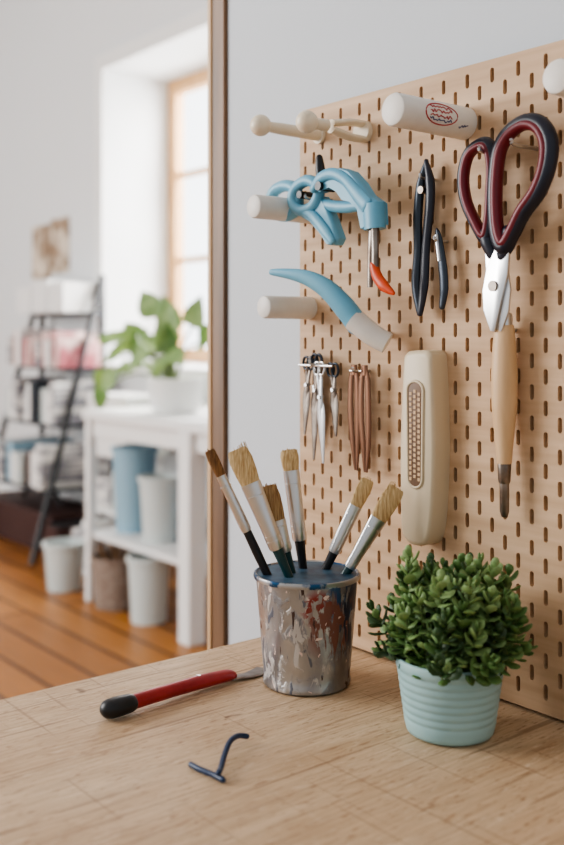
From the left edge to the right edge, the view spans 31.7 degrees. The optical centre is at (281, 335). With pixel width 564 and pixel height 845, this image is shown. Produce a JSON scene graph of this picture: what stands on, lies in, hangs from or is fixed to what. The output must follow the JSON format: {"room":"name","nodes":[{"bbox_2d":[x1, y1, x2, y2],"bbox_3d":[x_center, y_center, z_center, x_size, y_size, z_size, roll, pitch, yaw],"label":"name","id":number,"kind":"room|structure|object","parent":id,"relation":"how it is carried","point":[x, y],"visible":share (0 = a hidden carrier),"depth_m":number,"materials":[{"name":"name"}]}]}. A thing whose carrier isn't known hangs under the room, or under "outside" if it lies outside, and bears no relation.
{"room":"craft workshop","nodes":[
{"label":"craft workshop","id":0,"kind":"room"},
{"bbox_2d":[0,0,206,517],"bbox_3d":[0.564,-0.583,3.674,0.500,3.300,9.000,0,0,-39],"label":"wall","id":1,"kind":"structure","parent":0,"point":[49,49],"depth_m":5.38,"materials":[{"name":"white paint"}]},
{"bbox_2d":[32,216,69,279],"bbox_3d":[-1.327,-0.498,5.681,0.011,0.330,0.460,0,0,-39],"label":"art print","id":2,"kind":"object","parent":1,"relation":"attached to","point":[50,242],"visible":1,"depth_m":5.66},
{"bbox_2d":[0,487,106,517],"bbox_3d":[0.372,1.007,3.576,0.019,0.120,8.890,0,0,-39],"label":"baseboard","id":3,"kind":"structure","parent":1,"relation":"attached to","point":[1,488],"depth_m":6.15,"materials":[{"name":"white paint"}]},
{"bbox_2d":[168,68,206,362],"bbox_3d":[-0.160,-0.623,4.901,0.060,1.530,1.410,0,0,-39],"label":"window","id":4,"kind":"structure","parent":1,"relation":"attached to","point":[177,88],"depth_m":5.39,"materials":[{"name":"brown wood"}]},
{"bbox_2d":[0,537,206,699],"bbox_3d":[-1.573,1.092,1.943,6.000,0.050,9.000,0,0,-39],"label":"floor","id":5,"kind":"structure","parent":0,"point":[48,639],"depth_m":3.56,"materials":[{"name":"brown wood"}]},
{"bbox_2d":[0,489,103,553],"bbox_3d":[-1.279,0.915,5.218,0.300,0.301,0.880,0,0,-39],"label":"tool bag","id":6,"kind":"object","parent":5,"relation":"on","point":[20,510],"visible":0.58,"depth_m":5.06,"materials":[{"name":"brown leather"}]},
{"bbox_2d":[0,274,109,565],"bbox_3d":[-1.266,0.377,5.138,0.530,1.391,0.972,0,0,-39],"label":"ladder shelf","id":7,"kind":"object","parent":5,"relation":"on","point":[48,465],"visible":0.93,"depth_m":5.02,"materials":[{"name":"black plastic"}]},
{"bbox_2d":[42,537,84,592],"bbox_3d":[-0.918,0.967,4.185,0.186,0.199,0.186,0,0,-39],"label":"bucket","id":8,"kind":"object","parent":5,"relation":"on","point":[64,556],"visible":0.98,"depth_m":4.12,"materials":[{"name":"grey plastic"}]},
{"bbox_2d":[44,518,101,562],"bbox_3d":[-0.968,0.972,4.691,0.280,0.189,0.130,0,0,-39],"label":"cardboard box","id":9,"kind":"object","parent":5,"relation":"on","point":[62,528],"visible":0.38,"depth_m":4.61,"materials":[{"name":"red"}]},
{"bbox_2d":[72,517,122,576],"bbox_3d":[-0.809,0.952,4.511,0.260,0.229,0.130,0,0,-39],"label":"crate","id":10,"kind":"object","parent":5,"relation":"on","point":[110,522],"visible":0.26,"depth_m":4.45,"materials":[{"name":"paper"}]},
{"bbox_2d":[90,543,134,611],"bbox_3d":[-0.650,0.942,3.925,0.216,0.248,0.216,0,0,-39],"label":"wicker basket","id":11,"kind":"object","parent":5,"relation":"on","point":[110,567],"visible":0.75,"depth_m":3.84,"materials":[{"name":"brown wicker"}]},
{"bbox_2d":[87,392,167,518],"bbox_3d":[-0.710,0.667,4.547,0.220,0.800,0.360,0,0,-39],"label":"stand","id":12,"kind":"object","parent":5,"relation":"on","point":[105,489],"visible":0.2,"depth_m":4.48,"materials":[{"name":"white paint"}]},
{"bbox_2d":[82,403,206,646],"bbox_3d":[-0.251,0.682,3.798,0.610,0.770,1.020,0,0,-39],"label":"work table","id":13,"kind":"object","parent":5,"relation":"on","point":[187,433],"visible":0.59,"depth_m":3.46,"materials":[{"name":"white paint"}]},
{"bbox_2d":[111,444,158,533],"bbox_3d":[-0.595,0.616,4.009,0.192,0.339,0.192,0,0,-39],"label":"bucket","id":14,"kind":"object","parent":13,"relation":"on","point":[130,461],"visible":0.81,"depth_m":3.94,"materials":[{"name":"blue"}]},
{"bbox_2d":[93,291,206,413],"bbox_3d":[-0.526,0.070,3.943,0.278,0.502,0.789,0,0,-39],"label":"pothos","id":15,"kind":"object","parent":13,"relation":"on","point":[170,393],"visible":1,"depth_m":3.80,"materials":[{"name":"green plant"}]},
{"bbox_2d":[137,473,177,543],"bbox_3d":[-0.468,0.660,3.803,0.172,0.249,0.172,0,0,-39],"label":"bucket","id":16,"kind":"object","parent":13,"relation":"on","point":[158,491],"visible":0.9,"depth_m":3.74,"materials":[{"name":"grey"}]},
{"bbox_2d":[126,552,169,625],"bbox_3d":[-0.498,0.944,3.714,0.172,0.244,0.172,0,0,-39],"label":"waste bin","id":17,"kind":"object","parent":5,"relation":"on","point":[148,575],"visible":0.82,"depth_m":3.65,"materials":[{"name":"grey plastic"}]},
{"bbox_2d":[0,637,563,844],"bbox_3d":[-0.065,0.692,0.158,1.299,0.750,1.328,0,0,-39],"label":"desk","id":18,"kind":"object","parent":5,"relation":"on","point":[345,766],"visible":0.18,"depth_m":0.73,"materials":[{"name":"brown wood"}]},
{"bbox_2d":[99,667,263,718],"bbox_3d":[-0.080,0.308,0.877,0.186,0.016,0.021,0,0,-44],"label":"knife","id":19,"kind":"object","parent":18,"relation":"on","point":[121,705],"visible":0.99,"depth_m":0.86,"materials":[{"name":"red plastic"}]},
{"bbox_2d":[188,733,249,782],"bbox_3d":[-0.049,0.311,0.741,0.034,0.010,0.077,0,0,11],"label":"hook","id":20,"kind":"object","parent":18,"relation":"on","point":[216,775],"visible":1,"depth_m":0.72,"materials":[{"name":"blue"}]},
{"bbox_2d":[253,560,359,696],"bbox_3d":[0.023,0.266,0.909,0.098,0.101,0.098,0,0,-39],"label":"tin","id":21,"kind":"object","parent":18,"relation":"on","point":[306,619],"visible":0.92,"depth_m":0.87,"materials":[{"name":"silver metal"}]},
{"bbox_2d":[205,448,271,574],"bbox_3d":[-0.029,0.185,0.901,0.082,0.166,0.010,0,0,-3],"label":"paintbrush","id":22,"kind":"object","parent":21,"relation":"in","point":[213,459],"visible":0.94,"depth_m":0.90,"materials":[{"name":"black plastic"}]},
{"bbox_2d":[228,442,293,577],"bbox_3d":[-0.010,0.181,0.893,0.077,0.173,0.015,0,0,3],"label":"paintbrush","id":23,"kind":"object","parent":21,"relation":"in","point":[241,461],"visible":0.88,"depth_m":0.89,"materials":[{"name":"teal"}]},
{"bbox_2d":[263,483,295,572],"bbox_3d":[0.001,0.201,0.909,0.047,0.133,0.014,0,0,-1],"label":"paintbrush","id":24,"kind":"object","parent":21,"relation":"in","point":[272,493],"visible":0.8,"depth_m":0.91,"materials":[{"name":"teal"}]},
{"bbox_2d":[280,448,306,568],"bbox_3d":[0.013,0.186,0.929,0.030,0.162,0.013,0,0,11],"label":"paintbrush","id":25,"kind":"object","parent":21,"relation":"in","point":[289,458],"visible":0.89,"depth_m":0.93,"materials":[{"name":"black plastic"}]},
{"bbox_2d":[321,477,372,569],"bbox_3d":[0.055,0.189,0.925,0.060,0.118,0.011,0,0,0],"label":"paintbrush","id":26,"kind":"object","parent":21,"relation":"in","point":[363,489],"visible":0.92,"depth_m":0.92,"materials":[{"name":"black plastic"}]},
{"bbox_2d":[341,481,402,573],"bbox_3d":[0.072,0.195,0.907,0.078,0.126,0.010,0,0,0],"label":"paintbrush","id":27,"kind":"object","parent":21,"relation":"in","point":[391,496],"visible":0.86,"depth_m":0.90,"materials":[{"name":"silver"}]},
{"bbox_2d":[300,39,563,720],"bbox_3d":[0.220,0.036,0.834,0.016,0.556,0.619,0,0,-39],"label":"pegboard","id":28,"kind":"object","parent":18,"relation":"on","point":[499,90],"visible":0.66,"depth_m":0.90,"materials":[{"name":"brown wood"}]},
{"bbox_2d":[247,194,310,223],"bbox_3d":[0.000,-0.132,1.033,0.076,0.025,0.025,0,0,-39],"label":"peg","id":29,"kind":"object","parent":28,"relation":"attached to","point":[265,207],"visible":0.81,"depth_m":1.01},
{"bbox_2d":[257,296,316,319],"bbox_3d":[0.005,-0.030,1.037,0.063,0.024,0.024,0,0,-39],"label":"peg","id":30,"kind":"object","parent":28,"relation":"attached to","point":[268,307],"visible":1,"depth_m":1.02,"materials":[{"name":"beige wood"}]},
{"bbox_2d":[250,114,325,143],"bbox_3d":[0.005,-0.211,1.016,0.090,0.022,0.022,0,0,-39],"label":"peg","id":31,"kind":"object","parent":28,"relation":"attached to","point":[260,125],"visible":0.94,"depth_m":1.00,"materials":[{"name":"beige wood"}]},
{"bbox_2d":[298,357,332,366],"bbox_3d":[0.039,0.026,1.023,0.028,0.010,0.052,0,0,-39],"label":"wire hook","id":32,"kind":"object","parent":28,"relation":"attached to","point":[310,364],"visible":0.99,"depth_m":1.02,"materials":[{"name":"silver metal"}]},
{"bbox_2d":[302,356,314,434],"bbox_3d":[0.028,0.062,1.040,0.006,0.083,0.022,0,0,-39],"label":"scissors","id":33,"kind":"object","parent":32,"relation":"hanging from","point":[306,393],"visible":0.96,"depth_m":1.04,"materials":[{"name":"grey metal"}]},
{"bbox_2d":[311,356,320,425],"bbox_3d":[0.036,0.067,1.035,0.006,0.098,0.022,0,0,-39],"label":"scissors","id":34,"kind":"object","parent":32,"relation":"hanging from","point":[314,356],"visible":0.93,"depth_m":1.04,"materials":[{"name":"grey metal"}]},
{"bbox_2d":[310,353,322,459],"bbox_3d":[0.036,0.073,1.025,0.006,0.111,0.022,0,0,-39],"label":"scissors","id":35,"kind":"object","parent":32,"relation":"hanging from","point":[314,419],"visible":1,"depth_m":1.03,"materials":[{"name":"grey metal"}]},
{"bbox_2d":[313,361,325,463],"bbox_3d":[0.038,0.078,1.017,0.006,0.105,0.022,0,0,-39],"label":"scissors","id":36,"kind":"object","parent":32,"relation":"hanging from","point":[320,408],"visible":1,"depth_m":1.01,"materials":[{"name":"silver metal"}]},
{"bbox_2d":[326,362,339,435],"bbox_3d":[0.052,0.064,1.009,0.006,0.075,0.022,0,0,-39],"label":"scissors","id":37,"kind":"object","parent":32,"relation":"hanging from","point":[334,404],"visible":1,"depth_m":1.01,"materials":[{"name":"grey metal"}]},
{"bbox_2d":[269,268,392,352],"bbox_3d":[0.044,-0.026,0.965,0.130,0.084,0.037,0,0,17],"label":"scraper","id":38,"kind":"object","parent":28,"relation":"attached to","point":[355,321],"visible":1,"depth_m":0.95,"materials":[{"name":"blue plastic"},{"name":"beige plastic"}]},
{"bbox_2d":[296,110,372,142],"bbox_3d":[0.049,-0.203,0.964,0.086,0.022,0.022,0,0,-39],"label":"peg","id":39,"kind":"object","parent":28,"relation":"attached to","point":[307,121],"visible":1,"depth_m":0.96,"materials":[{"name":"beige wood"}]},
{"bbox_2d":[349,367,369,372],"bbox_3d":[0.077,0.033,0.977,0.021,0.006,0.020,0,0,-2],"label":"wire hook","id":40,"kind":"object","parent":28,"relation":"attached to","point":[352,370],"visible":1,"depth_m":0.97,"materials":[{"name":"silver metal"}]},
{"bbox_2d":[348,365,359,470],"bbox_3d":[0.072,0.081,0.986,0.003,0.105,0.018,0,0,-39],"label":"tweezers","id":41,"kind":"object","parent":40,"relation":"hanging from","point":[353,384],"visible":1,"depth_m":0.98,"materials":[{"name":"brown metal"}]},
{"bbox_2d":[358,365,370,472],"bbox_3d":[0.081,0.081,0.970,0.003,0.105,0.018,0,0,-39],"label":"tweezers","id":42,"kind":"object","parent":40,"relation":"hanging from","point":[364,374],"visible":1,"depth_m":0.97,"materials":[{"name":"brown metal"}]},
{"bbox_2d":[401,350,449,545],"bbox_3d":[0.130,0.103,0.913,0.024,0.180,0.043,0,0,-39],"label":"handheld rasp","id":43,"kind":"object","parent":28,"relation":"hanging from","point":[425,420],"visible":1,"depth_m":0.90,"materials":[{"name":"beige plastic"}]},
{"bbox_2d":[382,92,476,139],"bbox_3d":[0.128,-0.191,0.862,0.092,0.029,0.030,0,0,-39],"label":"peg","id":44,"kind":"object","parent":28,"relation":"attached to","point":[399,110],"visible":1,"depth_m":0.84,"materials":[{"name":"white wood"}]},
{"bbox_2d":[433,236,448,242],"bbox_3d":[0.144,-0.087,0.900,0.019,0.006,0.003,0,0,-39],"label":"wire hook","id":45,"kind":"object","parent":28,"relation":"attached to","point":[434,237],"visible":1,"depth_m":0.90,"materials":[{"name":"silver metal"}]},
{"bbox_2d":[434,228,448,309],"bbox_3d":[0.144,-0.061,0.896,0.015,0.075,0.006,0,0,41],"label":"pick","id":46,"kind":"object","parent":45,"relation":"hanging from","point":[441,258],"visible":1,"depth_m":0.89,"materials":[{"name":"grey metal"}]},
{"bbox_2d":[491,313,517,517],"bbox_3d":[0.188,0.067,0.839,0.022,0.172,0.023,0,0,7],"label":"wood-handled awl","id":47,"kind":"object","parent":28,"relation":"hanging from","point":[504,369],"visible":1,"depth_m":0.83,"materials":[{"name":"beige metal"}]},
{"bbox_2d":[477,138,538,153],"bbox_3d":[0.188,-0.158,0.833,0.036,0.006,0.040,0,0,-39],"label":"wire hook","id":48,"kind":"object","parent":28,"relation":"attached to","point":[512,142],"visible":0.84,"depth_m":0.82,"materials":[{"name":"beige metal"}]},
{"bbox_2d":[457,113,558,331],"bbox_3d":[0.186,-0.092,0.827,0.017,0.178,0.106,0,0,-39],"label":"scissors","id":49,"kind":"object","parent":48,"relation":"hanging from","point":[498,241],"visible":1,"depth_m":0.83,"materials":[{"name":"black"}]},
{"bbox_2d":[543,58,563,97],"bbox_3d":[0.228,-0.198,0.772,0.050,0.028,0.028,0,0,-39],"label":"peg","id":50,"kind":"object","parent":28,"relation":"attached to","point":[553,76],"visible":1,"depth_m":0.76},
{"bbox_3d":[0.038,-0.140,1.013,0.042,0.006,0.003,0,0,-39],"label":"wire hook","id":51,"kind":"object","parent":28,"relation":"attached to","visible":0},
{"bbox_2d":[266,175,345,245],"bbox_3d":[0.020,-0.126,1.014,0.017,0.074,0.116,0,0,-39],"label":"clamp","id":52,"kind":"object","parent":51,"relation":"hanging from","point":[327,223],"visible":0.89,"depth_m":0.99,"materials":[{"name":"blue plastic"}]},
{"bbox_2d":[310,154,394,294],"bbox_3d":[0.066,-0.109,0.950,0.021,0.144,0.123,0,0,-39],"label":"clamp","id":53,"kind":"object","parent":51,"relation":"hanging from","point":[351,187],"visible":1,"depth_m":0.93,"materials":[{"name":"blue plastic"}]},
{"bbox_2d":[365,545,537,746],"bbox_3d":[0.138,0.242,0.795,0.117,0.148,0.132,0,0,-35],"label":"potted succulent","id":54,"kind":"object","parent":18,"relation":"on","point":[452,637],"visible":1,"depth_m":0.76,"materials":[{"name":"green plant"}]},
{"bbox_2d":[228,0,563,644],"bbox_3d":[0.917,-0.583,0.083,0.120,3.300,2.975,0,0,-39],"label":"wall","id":55,"kind":"structure","parent":0,"point":[287,58],"depth_m":1.12,"materials":[{"name":"white paint"}]},
{"bbox_2d":[207,0,227,649],"bbox_3d":[-0.028,-0.583,1.254,0.139,3.300,0.033,0,0,-39],"label":"trim","id":56,"kind":"structure","parent":55,"relation":"attached to","point":[217,10],"depth_m":1.21,"materials":[{"name":"brown wood"}]},
{"bbox_3d":[0.133,-0.146,0.914,0.019,0.006,0.003,0,0,-39],"label":"wire hook","id":57,"kind":"object","parent":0,"visible":0},
{"bbox_2d":[411,159,434,315],"bbox_3d":[0.129,-0.090,0.913,0.010,0.144,0.029,0,0,-39],"label":"pliers","id":58,"kind":"object","parent":57,"relation":"hanging from","point":[421,241],"visible":1,"depth_m":0.91,"materials":[{"name":"black metal"}]}
]}

